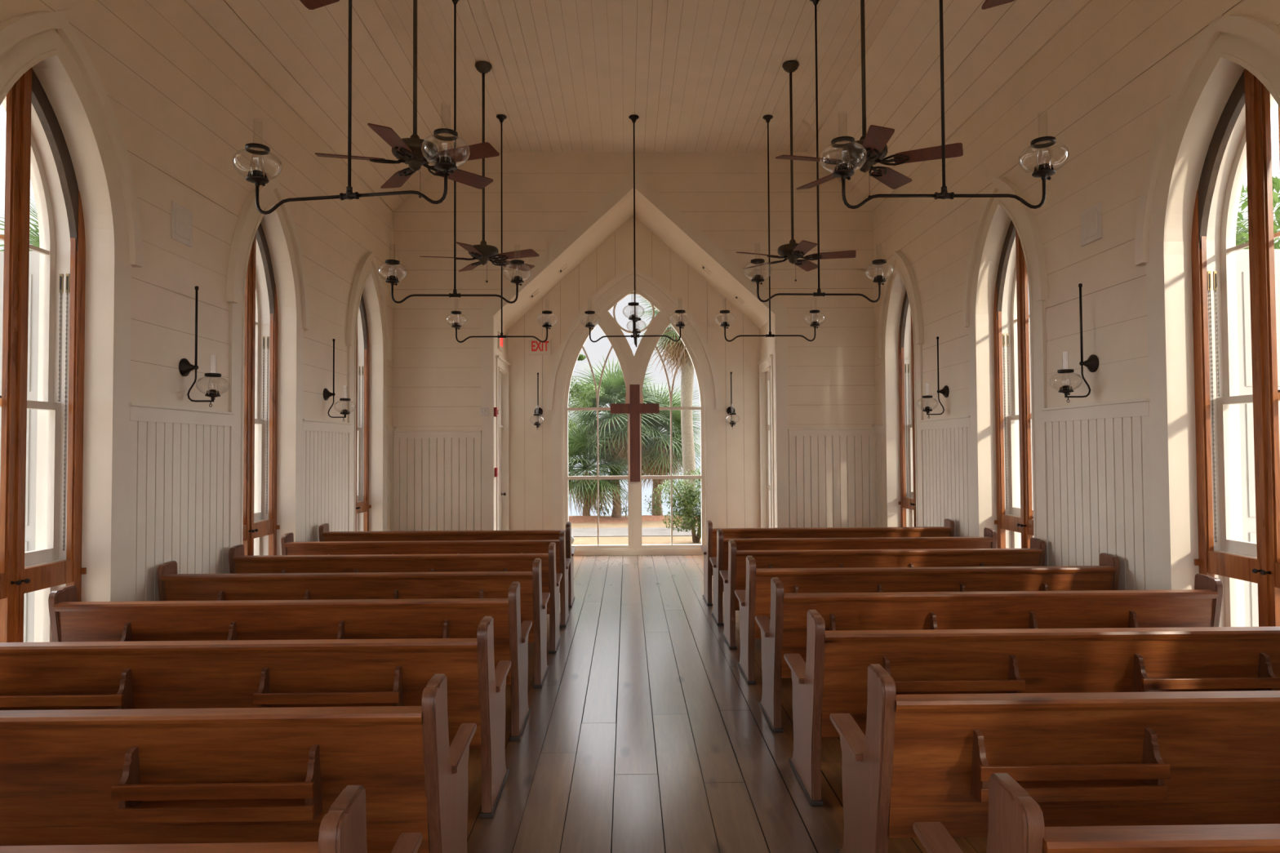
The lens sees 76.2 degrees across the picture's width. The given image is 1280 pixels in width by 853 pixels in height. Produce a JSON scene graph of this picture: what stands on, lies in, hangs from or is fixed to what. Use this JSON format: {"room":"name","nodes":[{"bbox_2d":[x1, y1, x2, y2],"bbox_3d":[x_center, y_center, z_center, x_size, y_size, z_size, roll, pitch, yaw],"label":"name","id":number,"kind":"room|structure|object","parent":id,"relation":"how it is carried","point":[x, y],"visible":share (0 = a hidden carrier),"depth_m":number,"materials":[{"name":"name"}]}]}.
{"room":"church","nodes":[
{"label":"church","id":0,"kind":"room"},
{"bbox_2d":[0,0,393,601],"bbox_3d":[-3.346,-0.761,4.400,0.026,5.130,14.260,0,-2,-1],"label":"wall","id":1,"kind":"structure","parent":0,"point":[184,100],"depth_m":6.28,"materials":[{"name":"beige paint"}]},
{"bbox_2d":[171,200,192,247],"bbox_3d":[-3.368,-1.488,6.011,0.020,0.270,0.270,0,-2,-1],"label":"wall speaker","id":2,"kind":"object","parent":1,"relation":"attached to","point":[181,216],"visible":1,"depth_m":5.99,"materials":[{"name":"white plastic"}]},
{"bbox_2d":[175,208,191,240],"bbox_3d":[-3.362,-1.488,6.011,0.008,0.190,0.190,0,-2,-1],"label":"speaker grille","id":3,"kind":"object","parent":2,"relation":"attached to","point":[183,216],"depth_m":6.00,"materials":[{"name":"white plastic"}]},
{"bbox_2d":[0,11,395,642],"bbox_3d":[-3.743,-0.273,4.381,0.922,4.198,14.080,0,-2,-1],"label":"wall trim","id":4,"kind":"structure","parent":1,"relation":"in","point":[65,303],"depth_m":5.08,"materials":[{"name":"white paint"}]},
{"bbox_2d":[0,251,39,642],"bbox_3d":[-4.015,0.229,5.195,0.400,2.700,0.055,0,-2,-1],"label":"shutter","id":5,"kind":"object","parent":4,"relation":"attached to","point":[33,270],"depth_m":5.19,"materials":[{"name":"wood"}]},
{"bbox_2d":[178,285,230,407],"bbox_3d":[-3.210,-0.592,6.039,0.329,0.898,0.224,0,-2,-1],"label":"wall sconce","id":6,"kind":"object","parent":1,"relation":"attached to","point":[185,367],"visible":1,"depth_m":6.02,"materials":[{"name":"brown metal"}]},
{"bbox_2d":[226,177,309,573],"bbox_3d":[-3.792,-0.189,7.444,0.922,4.198,1.600,0,-2,-1],"label":"window","id":7,"kind":"structure","parent":1,"relation":"in","point":[267,295],"depth_m":7.89,"materials":[{"name":"white paint"}]},
{"bbox_2d":[323,338,355,421],"bbox_3d":[-3.254,-0.504,8.867,0.329,0.898,0.224,0,-2,-1],"label":"wall sconce","id":8,"kind":"object","parent":1,"relation":"attached to","point":[326,394],"visible":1,"depth_m":8.85,"materials":[{"name":"brown metal"}]},
{"bbox_2d":[346,252,391,531],"bbox_3d":[-3.837,-0.111,10.293,0.922,4.198,1.600,0,-2,-1],"label":"window","id":9,"kind":"structure","parent":1,"relation":"in","point":[368,343],"depth_m":10.78,"materials":[{"name":"white paint"}]},
{"bbox_2d":[493,316,507,530],"bbox_3d":[-2.150,0.228,12.196,0.180,3.565,1.540,0,-2,-1],"label":"wall","id":10,"kind":"structure","parent":0,"point":[497,325],"depth_m":11.61,"materials":[{"name":"beige paint"}]},
{"bbox_2d":[493,407,499,417],"bbox_3d":[-2.021,-0.204,11.517,0.061,0.130,0.105,0,-2,-1],"label":"fire alarm strobe","id":11,"kind":"object","parent":10,"relation":"attached to","point":[496,411],"visible":1,"depth_m":11.47,"materials":[{"name":"red plastic"}]},
{"bbox_2d":[494,467,498,476],"bbox_3d":[-2.024,0.645,11.516,0.045,0.130,0.090,0,-2,-1],"label":"station","id":12,"kind":"object","parent":10,"relation":"attached to","point":[496,472],"visible":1,"depth_m":11.47,"materials":[{"name":"red plastic"}]},
{"bbox_2d":[497,331,502,351],"bbox_3d":[-2.047,-1.248,11.988,0.034,0.253,0.344,0,-2,-1],"label":"exit sign","id":13,"kind":"object","parent":10,"relation":"attached to","point":[500,340],"visible":0.77,"depth_m":11.85,"materials":[{"name":"white paint"}]},
{"bbox_2d":[495,355,510,530],"bbox_3d":[-2.126,0.505,12.179,0.225,3.010,1.140,0,-2,-1],"label":"door","id":14,"kind":"structure","parent":10,"relation":"in","point":[502,365],"depth_m":12.59,"materials":[{"name":"white paint"}]},
{"bbox_2d":[392,151,875,531],"bbox_3d":[-0.071,-1.106,11.494,7.780,6.170,0.026,0,-2,-1],"label":"wall","id":15,"kind":"structure","parent":0,"point":[437,377],"depth_m":11.52,"materials":[{"name":"beige paint"}]},
{"bbox_2d":[480,407,488,416],"bbox_3d":[-2.170,-0.207,11.396,0.110,0.120,0.038,0,-2,-1],"label":"thermostat","id":16,"kind":"object","parent":15,"relation":"attached to","point":[484,411],"visible":1,"depth_m":11.39,"materials":[{"name":"white plastic"}]},
{"bbox_2d":[393,428,875,438],"bbox_3d":[-0.064,0.096,11.445,6.780,0.105,0.055,0,-2,-1],"label":"rail","id":17,"kind":"object","parent":15,"relation":"attached to","point":[792,432],"visible":1,"depth_m":11.40,"materials":[{"name":"white paint"}]},
{"bbox_2d":[481,169,789,530],"bbox_3d":[-0.070,-0.831,11.486,4.298,5.621,0.042,0,-2,-1],"label":"door frame","id":18,"kind":"structure","parent":15,"relation":"attached to","point":[642,186],"depth_m":11.49,"materials":[{"name":"white paint"}]},
{"bbox_2d":[507,214,760,530],"bbox_3d":[-0.090,-0.676,12.829,3.968,5.383,0.012,0,-2,-1],"label":"wall","id":19,"kind":"structure","parent":0,"point":[530,446],"depth_m":12.83,"materials":[{"name":"beige paint"}]},
{"bbox_2d":[529,373,544,427],"bbox_3d":[-1.586,-0.391,12.630,0.224,0.898,0.329,0,-2,-1],"label":"wall sconce","id":20,"kind":"object","parent":19,"relation":"attached to","point":[538,411],"visible":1,"depth_m":12.70,"materials":[{"name":"brown metal"}]},
{"bbox_2d":[528,338,551,355],"bbox_3d":[-1.568,-1.254,12.799,0.344,0.253,0.034,0,-2,-1],"label":"exit sign","id":21,"kind":"object","parent":19,"relation":"attached to","point":[536,347],"visible":0.94,"depth_m":12.79,"materials":[{"name":"white paint"}]},
{"bbox_2d":[546,266,721,555],"bbox_3d":[-0.089,-0.248,12.867,2.734,4.531,0.210,0,-2,-1],"label":"window","id":22,"kind":"structure","parent":19,"relation":"in","point":[633,368],"depth_m":12.81,"materials":[{"name":"white paint"}]},
{"bbox_2d":[610,384,658,481],"bbox_3d":[-0.080,0.102,12.747,0.760,1.513,0.102,0,-2,-1],"label":"cross","id":23,"kind":"object","parent":22,"relation":"attached to","point":[634,407],"visible":1,"depth_m":12.70,"materials":[{"name":"brown wood"}]},
{"bbox_2d":[725,372,738,429],"bbox_3d":[1.429,-0.406,12.678,0.224,0.898,0.329,0,-2,-1],"label":"wall sconce","id":24,"kind":"object","parent":19,"relation":"attached to","point":[731,410],"visible":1,"depth_m":12.75,"materials":[{"name":"brown metal"}]},
{"bbox_2d":[493,188,774,329],"bbox_3d":[-0.093,-2.323,12.498,5.768,2.668,1.940,0,-2,-1],"label":"soffit","id":25,"kind":"structure","parent":0,"point":[646,212],"depth_m":12.15,"materials":[{"name":"beige paint"}]},
{"bbox_2d":[528,288,539,299],"bbox_3d":[-1.577,-1.976,12.185,0.138,0.128,0.180,0,-2,-1],"label":"recessed light","id":26,"kind":"object","parent":25,"relation":"in","point":[531,295],"visible":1,"depth_m":12.18,"materials":[{"name":"beige paint"}]},
{"bbox_2d":[558,263,568,274],"bbox_3d":[-1.155,-2.366,12.253,0.138,0.128,0.180,0,-2,-1],"label":"recessed light","id":27,"kind":"object","parent":25,"relation":"in","point":[560,270],"visible":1,"depth_m":12.24,"materials":[{"name":"beige paint"}]},
{"bbox_2d":[701,264,711,274],"bbox_3d":[0.990,-2.363,12.287,0.138,0.128,0.180,0,-2,-1],"label":"recessed light","id":28,"kind":"object","parent":25,"relation":"in","point":[704,267],"visible":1,"depth_m":12.26,"materials":[{"name":"beige paint"}]},
{"bbox_2d":[733,294,744,304],"bbox_3d":[1.487,-1.912,12.282,0.138,0.128,0.180,0,-2,-1],"label":"recessed light","id":29,"kind":"object","parent":25,"relation":"in","point":[736,296],"visible":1,"depth_m":12.26,"materials":[{"name":"beige paint"}]},
{"bbox_2d":[186,0,1088,210],"bbox_3d":[0.026,-3.672,4.533,6.996,1.020,14.160,0,-2,-1],"label":"ceiling","id":30,"kind":"structure","parent":0,"point":[564,75],"depth_m":8.63,"materials":[{"name":"beige paint"}]},
{"bbox_2d":[299,0,339,9],"bbox_3d":[-1.542,-2.914,3.201,1.305,2.391,1.241,-1,-2,7],"label":"ceiling fan","id":31,"kind":"object","parent":30,"relation":"hanging from","point":[309,4],"visible":1,"depth_m":3.77,"materials":[{"name":"brown wood"}]},
{"bbox_2d":[231,0,470,214],"bbox_3d":[-1.624,-2.639,4.579,1.396,2.864,0.260,-1,-2,10],"label":"chandelier","id":32,"kind":"object","parent":30,"relation":"hanging from","point":[445,164],"visible":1,"depth_m":4.55,"materials":[{"name":"brown metal"}]},
{"bbox_2d":[315,0,499,197],"bbox_3d":[-1.595,-2.839,5.929,1.305,2.391,1.241,-2,-2,40],"label":"ceiling fan","id":33,"kind":"object","parent":30,"relation":"hanging from","point":[406,150],"visible":0.9,"depth_m":5.81,"materials":[{"name":"brown wood"}]},
{"bbox_2d":[377,0,531,303],"bbox_3d":[-1.702,-2.558,7.513,1.396,2.864,0.260,0,-2,-2],"label":"chandelier","id":34,"kind":"object","parent":30,"relation":"hanging from","point":[516,279],"visible":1,"depth_m":7.48,"materials":[{"name":"brown metal"}]},
{"bbox_2d":[420,61,539,282],"bbox_3d":[-1.673,-2.757,8.916,1.305,2.391,1.241,-2,-2,43],"label":"ceiling fan","id":35,"kind":"object","parent":30,"relation":"hanging from","point":[483,252],"visible":0.99,"depth_m":8.84,"materials":[{"name":"brown wood"}]},
{"bbox_2d":[445,114,557,342],"bbox_3d":[-1.739,-2.483,10.263,1.396,2.864,0.260,0,-2,-1],"label":"chandelier","id":36,"kind":"object","parent":30,"relation":"hanging from","point":[501,117],"visible":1,"depth_m":10.23,"materials":[{"name":"brown metal"}]},
{"bbox_2d":[579,114,690,346],"bbox_3d":[-0.069,-2.471,10.289,1.062,2.904,1.062,1,-2,-44],"label":"chandelier","id":37,"kind":"object","parent":30,"relation":"hanging from","point":[633,117],"visible":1,"depth_m":10.26,"materials":[{"name":"brown metal"}]},
{"bbox_2d":[714,114,825,342],"bbox_3d":[1.631,-2.500,10.316,1.396,2.864,0.260,0,-2,-1],"label":"chandelier","id":38,"kind":"object","parent":30,"relation":"hanging from","point":[767,117],"visible":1,"depth_m":10.28,"materials":[{"name":"brown metal"}]},
{"bbox_2d":[736,60,856,281],"bbox_3d":[1.680,-2.775,8.944,1.305,2.391,1.241,-1,-2,32],"label":"ceiling fan","id":39,"kind":"object","parent":30,"relation":"hanging from","point":[792,251],"visible":0.99,"depth_m":8.86,"materials":[{"name":"brown wood"}]},
{"bbox_2d":[743,0,893,302],"bbox_3d":[1.644,-2.575,7.566,1.396,2.864,0.260,0,-2,-3],"label":"chandelier","id":40,"kind":"object","parent":30,"relation":"hanging from","point":[758,278],"visible":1,"depth_m":7.54,"materials":[{"name":"brown metal"}]},
{"bbox_2d":[775,0,963,197],"bbox_3d":[1.659,-2.855,6.000,1.305,2.391,1.241,-2,-2,42],"label":"ceiling fan","id":41,"kind":"object","parent":30,"relation":"hanging from","point":[875,141],"visible":0.92,"depth_m":5.86,"materials":[{"name":"brown wood"}]},
{"bbox_2d":[819,0,1069,208],"bbox_3d":[1.704,-2.656,4.632,1.396,2.864,0.260,0,-2,-1],"label":"chandelier","id":42,"kind":"object","parent":30,"relation":"hanging from","point":[843,172],"visible":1,"depth_m":4.59,"materials":[{"name":"brown metal"}]},
{"bbox_2d":[981,0,1014,9],"bbox_3d":[1.616,-2.930,3.232,1.305,2.391,1.241,0,-2,5],"label":"ceiling fan","id":43,"kind":"object","parent":30,"relation":"hanging from","point":[988,3],"visible":1,"depth_m":3.80,"materials":[{"name":"brown wood"}]},
{"bbox_2d":[466,555,987,852],"bbox_3d":[0.062,1.809,5.029,7.012,0.012,15.950,0,-2,-1],"label":"floor","id":44,"kind":"structure","parent":0,"point":[644,731],"depth_m":4.57,"materials":[{"name":"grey wood"}]},
{"bbox_2d":[0,785,422,852],"bbox_3d":[-1.930,1.282,1.968,2.630,0.897,0.684,0,-2,-1],"label":"pew","id":45,"kind":"object","parent":44,"relation":"on","point":[343,829],"visible":1,"depth_m":1.74,"materials":[{"name":"brown wood"}]},
{"bbox_2d":[0,673,476,852],"bbox_3d":[-1.961,1.307,2.898,2.630,0.897,0.684,0,-2,-1],"label":"pew","id":46,"kind":"object","parent":44,"relation":"on","point":[228,775],"visible":1,"depth_m":2.66,"materials":[{"name":"brown wood"}]},
{"bbox_2d":[0,616,511,818],"bbox_3d":[-1.974,1.333,3.862,2.630,0.897,0.684,0,-2,-1],"label":"pew","id":47,"kind":"object","parent":44,"relation":"on","point":[327,673],"visible":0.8,"depth_m":3.62,"materials":[{"name":"brown wood"}]},
{"bbox_2d":[48,582,532,741],"bbox_3d":[-1.995,1.360,4.841,2.630,0.897,0.684,0,-2,-1],"label":"pew","id":48,"kind":"object","parent":44,"relation":"on","point":[71,620],"visible":0.54,"depth_m":4.59,"materials":[{"name":"brown wood"}]},
{"bbox_2d":[156,558,550,688],"bbox_3d":[-1.994,1.388,5.861,2.630,0.897,0.684,0,-2,-1],"label":"pew","id":49,"kind":"object","parent":44,"relation":"on","point":[171,585],"visible":0.49,"depth_m":5.61,"materials":[{"name":"brown wood"}]},
{"bbox_2d":[228,542,562,653],"bbox_3d":[-1.993,1.415,6.831,2.630,0.897,0.684,0,-2,-1],"label":"pew","id":50,"kind":"object","parent":44,"relation":"on","point":[239,563],"visible":0.44,"depth_m":6.58,"materials":[{"name":"brown wood"}]},
{"bbox_2d":[280,530,570,627],"bbox_3d":[-2.002,1.442,7.806,2.630,0.897,0.684,0,-2,-1],"label":"pew","id":51,"kind":"object","parent":44,"relation":"on","point":[289,547],"visible":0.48,"depth_m":7.55,"materials":[{"name":"brown wood"}]},
{"bbox_2d":[318,521,575,608],"bbox_3d":[-2.027,1.468,8.750,2.630,0.897,0.684,0,-2,-1],"label":"pew","id":52,"kind":"object","parent":44,"relation":"on","point":[325,535],"visible":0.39,"depth_m":8.49,"materials":[{"name":"brown wood"}]},
{"bbox_2d":[700,518,954,605],"bbox_3d":[2.005,1.448,8.859,2.633,0.897,0.684,0,-2,-1],"label":"pew","id":53,"kind":"object","parent":44,"relation":"on","point":[708,550],"visible":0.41,"depth_m":8.60,"materials":[{"name":"brown wood"}]},
{"bbox_2d":[709,527,996,626],"bbox_3d":[2.020,1.421,7.880,2.633,0.897,0.684,0,-2,-1],"label":"pew","id":54,"kind":"object","parent":44,"relation":"on","point":[720,562],"visible":0.41,"depth_m":7.62,"materials":[{"name":"brown wood"}]},
{"bbox_2d":[719,537,1045,648],"bbox_3d":[2.034,1.397,6.985,2.633,0.897,0.684,0,-2,-1],"label":"pew","id":55,"kind":"object","parent":44,"relation":"on","point":[734,579],"visible":0.42,"depth_m":6.73,"materials":[{"name":"brown wood"}]},
{"bbox_2d":[734,552,1119,684],"bbox_3d":[2.050,1.369,5.971,2.633,0.897,0.684,0,-2,-1],"label":"pew","id":56,"kind":"object","parent":44,"relation":"on","point":[754,601],"visible":0.48,"depth_m":5.72,"materials":[{"name":"brown wood"}]},
{"bbox_2d":[755,573,1222,733],"bbox_3d":[2.071,1.342,4.991,2.633,0.897,0.684,0,-2,-1],"label":"pew","id":57,"kind":"object","parent":44,"relation":"on","point":[785,632],"visible":0.54,"depth_m":4.74,"materials":[{"name":"brown wood"}]},
{"bbox_2d":[783,609,1279,806],"bbox_3d":[2.086,1.315,4.012,2.633,0.897,0.684,0,-2,-1],"label":"pew","id":58,"kind":"object","parent":44,"relation":"on","point":[833,678],"visible":0.68,"depth_m":3.76,"materials":[{"name":"brown wood"}]},
{"bbox_2d":[830,663,1279,852],"bbox_3d":[2.102,1.288,3.032,2.633,0.897,0.684,0,-2,-1],"label":"pew","id":59,"kind":"object","parent":44,"relation":"on","point":[1172,757],"visible":1,"depth_m":2.78,"materials":[{"name":"brown wood"}]},
{"bbox_2d":[912,773,1279,852],"bbox_3d":[2.117,1.262,2.058,2.633,0.897,0.684,0,-2,-1],"label":"pew","id":60,"kind":"object","parent":44,"relation":"on","point":[1015,820],"visible":1,"depth_m":1.78,"materials":[{"name":"brown wood"}]},
{"bbox_2d":[760,315,777,528],"bbox_3d":[1.998,0.207,12.262,0.180,3.565,1.540,0,-2,-1],"label":"wall","id":61,"kind":"structure","parent":0,"point":[767,344],"depth_m":11.68,"materials":[{"name":"beige paint"}]},
{"bbox_2d":[757,354,774,528],"bbox_3d":[1.977,0.484,12.244,0.225,3.010,1.140,0,-2,-1],"label":"door","id":62,"kind":"structure","parent":61,"relation":"in","point":[766,365],"depth_m":12.63,"materials":[{"name":"white paint"}]},
{"bbox_2d":[872,0,1279,590],"bbox_3d":[3.431,-0.796,4.508,0.026,5.130,14.260,0,-2,-1],"label":"wall","id":63,"kind":"structure","parent":0,"point":[1102,85],"depth_m":6.38,"materials":[{"name":"beige paint"}]},
{"bbox_2d":[877,251,924,527],"bbox_3d":[3.740,-0.150,10.413,0.922,4.198,1.600,0,-2,-1],"label":"window","id":64,"kind":"structure","parent":63,"relation":"in","point":[900,335],"depth_m":10.89,"materials":[{"name":"white paint"}]},
{"bbox_2d":[916,336,949,417],"bbox_3d":[3.200,-0.538,8.955,0.329,0.898,0.224,0,-2,-1],"label":"wall sconce","id":65,"kind":"object","parent":63,"relation":"attached to","point":[944,391],"visible":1,"depth_m":8.94,"materials":[{"name":"brown metal"}]},
{"bbox_2d":[962,177,1048,566],"bbox_3d":[3.785,-0.228,7.565,0.922,4.198,1.600,0,-2,-1],"label":"window","id":66,"kind":"structure","parent":63,"relation":"in","point":[1007,363],"depth_m":8.00,"materials":[{"name":"white paint"}]},
{"bbox_2d":[1048,283,1098,402],"bbox_3d":[3.245,-0.627,6.131,0.329,0.898,0.224,0,-2,-1],"label":"wall sconce","id":67,"kind":"object","parent":63,"relation":"attached to","point":[1091,363],"visible":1,"depth_m":6.12,"materials":[{"name":"brown metal"}]},
{"bbox_2d":[872,15,1279,626],"bbox_3d":[3.834,-0.312,4.501,0.922,4.198,14.080,0,-2,-1],"label":"window","id":68,"kind":"structure","parent":63,"relation":"in","point":[1213,302],"depth_m":5.19,"materials":[{"name":"white paint"}]},
{"bbox_2d":[1028,318,1033,537],"bbox_3d":[4.039,0.266,8.173,0.400,2.700,0.055,0,-2,-1],"label":"shutter","id":69,"kind":"object","parent":68,"relation":"attached to","point":[1028,318],"depth_m":8.16,"materials":[{"name":"brown wood"}]},
{"bbox_2d":[1235,248,1279,626],"bbox_3d":[4.084,0.188,5.324,0.400,2.700,0.055,0,-2,-1],"label":"shutter","id":70,"kind":"object","parent":68,"relation":"attached to","point":[1242,268],"depth_m":5.31,"materials":[{"name":"wood"}]},
{"bbox_2d":[1080,201,1102,246],"bbox_3d":[3.394,-1.521,6.148,0.020,0.270,0.270,0,-2,-1],"label":"wall speaker","id":71,"kind":"object","parent":63,"relation":"attached to","point":[1091,218],"visible":1,"depth_m":6.12,"materials":[{"name":"white plastic"}]},
{"bbox_2d":[1082,208,1097,239],"bbox_3d":[3.388,-1.521,6.148,0.008,0.190,0.190,0,-2,-1],"label":"speaker grille","id":72,"kind":"object","parent":71,"relation":"attached to","point":[1090,216],"depth_m":6.14,"materials":[{"name":"white plastic"}]},
{"label":"outside","id":73,"kind":"structure","parent":0,"visible":0},
{"bbox_2d":[568,515,701,545],"bbox_3d":[0.397,2.284,-16.815,180.000,1.440,86.500,0,-2,-1],"label":"ground","id":74,"kind":"structure","parent":73,"point":[645,540],"depth_m":18.45,"materials":[{"name":"white concrete"}]},
{"bbox_2d":[0,177,39,251],"bbox_3d":[-9.064,-0.743,13.345,3.872,6.376,3.795,0,-2,-22],"label":"palm tree","id":75,"kind":"object","parent":74,"relation":"on","point":[35,240],"visible":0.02,"depth_m":12.45,"materials":[{"name":"green plant"}]},
{"bbox_2d":[568,353,604,432],"bbox_3d":[-2.398,-0.351,22.305,2.921,6.006,1.427,0,-2,-11],"label":"cedar tree","id":76,"kind":"object","parent":74,"relation":"on","point":[581,357],"visible":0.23,"depth_m":22.20,"materials":[{"name":"green plant"}]},
{"bbox_2d":[568,515,698,523],"bbox_3d":[-0.245,2.632,23.595,24.000,0.160,2.882,0,-2,-1],"label":"mulch bed","id":77,"kind":"object","parent":74,"relation":"on","point":[574,519],"visible":0.09,"depth_m":23.00,"materials":[{"name":"brown soil"}]},
{"bbox_2d":[591,496,612,516],"bbox_3d":[-1.150,2.312,23.932,0.658,0.751,0.406,0,-2,-1],"label":"sapling","id":78,"kind":"object","parent":77,"relation":"on","point":[604,513],"visible":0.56,"depth_m":23.92,"materials":[{"name":"green plant"}]},
{"bbox_2d":[568,412,657,515],"bbox_3d":[-1.537,1.131,23.959,3.872,3.649,3.862,1,-2,-31],"label":"palm tree","id":79,"kind":"object","parent":77,"relation":"on","point":[588,489],"visible":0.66,"depth_m":23.37,"materials":[{"name":"green plant"}]},
{"bbox_2d":[617,494,627,516],"bbox_3d":[-0.374,2.313,24.145,0.625,0.751,0.429,0,-2,-1],"label":"sapling","id":80,"kind":"object","parent":77,"relation":"on","point":[625,510],"visible":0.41,"depth_m":24.13,"materials":[{"name":"green plant"}]},
{"bbox_2d":[568,355,678,517],"bbox_3d":[-0.785,0.216,24.226,4.190,4.981,3.869,-2,-2,44],"label":"palm tree","id":81,"kind":"object","parent":77,"relation":"on","point":[615,384],"visible":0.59,"depth_m":23.72,"materials":[{"name":"green plant"}]},
{"bbox_2d":[600,382,700,515],"bbox_3d":[0.512,0.652,24.931,4.039,4.305,4.048,-1,-2,35],"label":"palm tree","id":82,"kind":"object","parent":77,"relation":"on","point":[655,455],"visible":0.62,"depth_m":24.26,"materials":[{"name":"green plant"}]},
{"bbox_2d":[644,493,663,515],"bbox_3d":[0.400,2.309,24.149,0.605,0.751,0.429,0,-2,-1],"label":"sapling","id":83,"kind":"object","parent":77,"relation":"on","point":[655,507],"visible":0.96,"depth_m":24.14,"materials":[{"name":"green plant"}]},
{"bbox_2d":[632,294,695,528],"bbox_3d":[1.206,-0.821,20.599,3.163,6.811,3.245,0,-2,-27],"label":"palm tree","id":84,"kind":"object","parent":74,"relation":"on","point":[673,349],"visible":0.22,"depth_m":20.51,"materials":[{"name":"green plant"}]},
{"bbox_2d":[652,466,701,542],"bbox_3d":[1.242,1.687,17.538,1.918,1.736,1.472,-1,-2,13],"label":"shrub","id":85,"kind":"object","parent":74,"relation":"on","point":[686,512],"visible":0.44,"depth_m":17.38,"materials":[{"name":"green plant"}]},
{"bbox_2d":[1235,176,1279,248],"bbox_3d":[8.591,-0.468,9.983,3.712,5.447,3.088,0,-2,-1],"label":"broadleaf tree","id":86,"kind":"object","parent":74,"relation":"on","point":[1276,181],"visible":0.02,"depth_m":10.04,"materials":[{"name":"green plant"}]},
{"bbox_2d":[1235,181,1279,246],"bbox_3d":[9.401,-1.038,14.037,4.025,6.802,3.696,0,-2,-6],"label":"palm tree","id":87,"kind":"object","parent":74,"relation":"on","point":[1244,221],"visible":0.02,"depth_m":13.36,"materials":[{"name":"green plant"}]},
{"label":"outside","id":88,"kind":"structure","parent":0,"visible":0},
{"bbox_2d":[571,527,697,537],"bbox_3d":[-0.185,2.567,19.837,120.000,0.025,2.000,0,-2,-1],"label":"path","id":89,"kind":"structure","parent":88,"point":[622,531],"depth_m":19.64,"materials":[{"name":"grey concrete"}]},
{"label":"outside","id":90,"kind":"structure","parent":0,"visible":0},
{"bbox_2d":[568,450,701,515],"bbox_3d":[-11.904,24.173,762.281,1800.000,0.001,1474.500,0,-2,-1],"label":"water","id":91,"kind":"structure","parent":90,"point":[648,492],"depth_m":50.87,"materials":[{"name":"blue liquid"}]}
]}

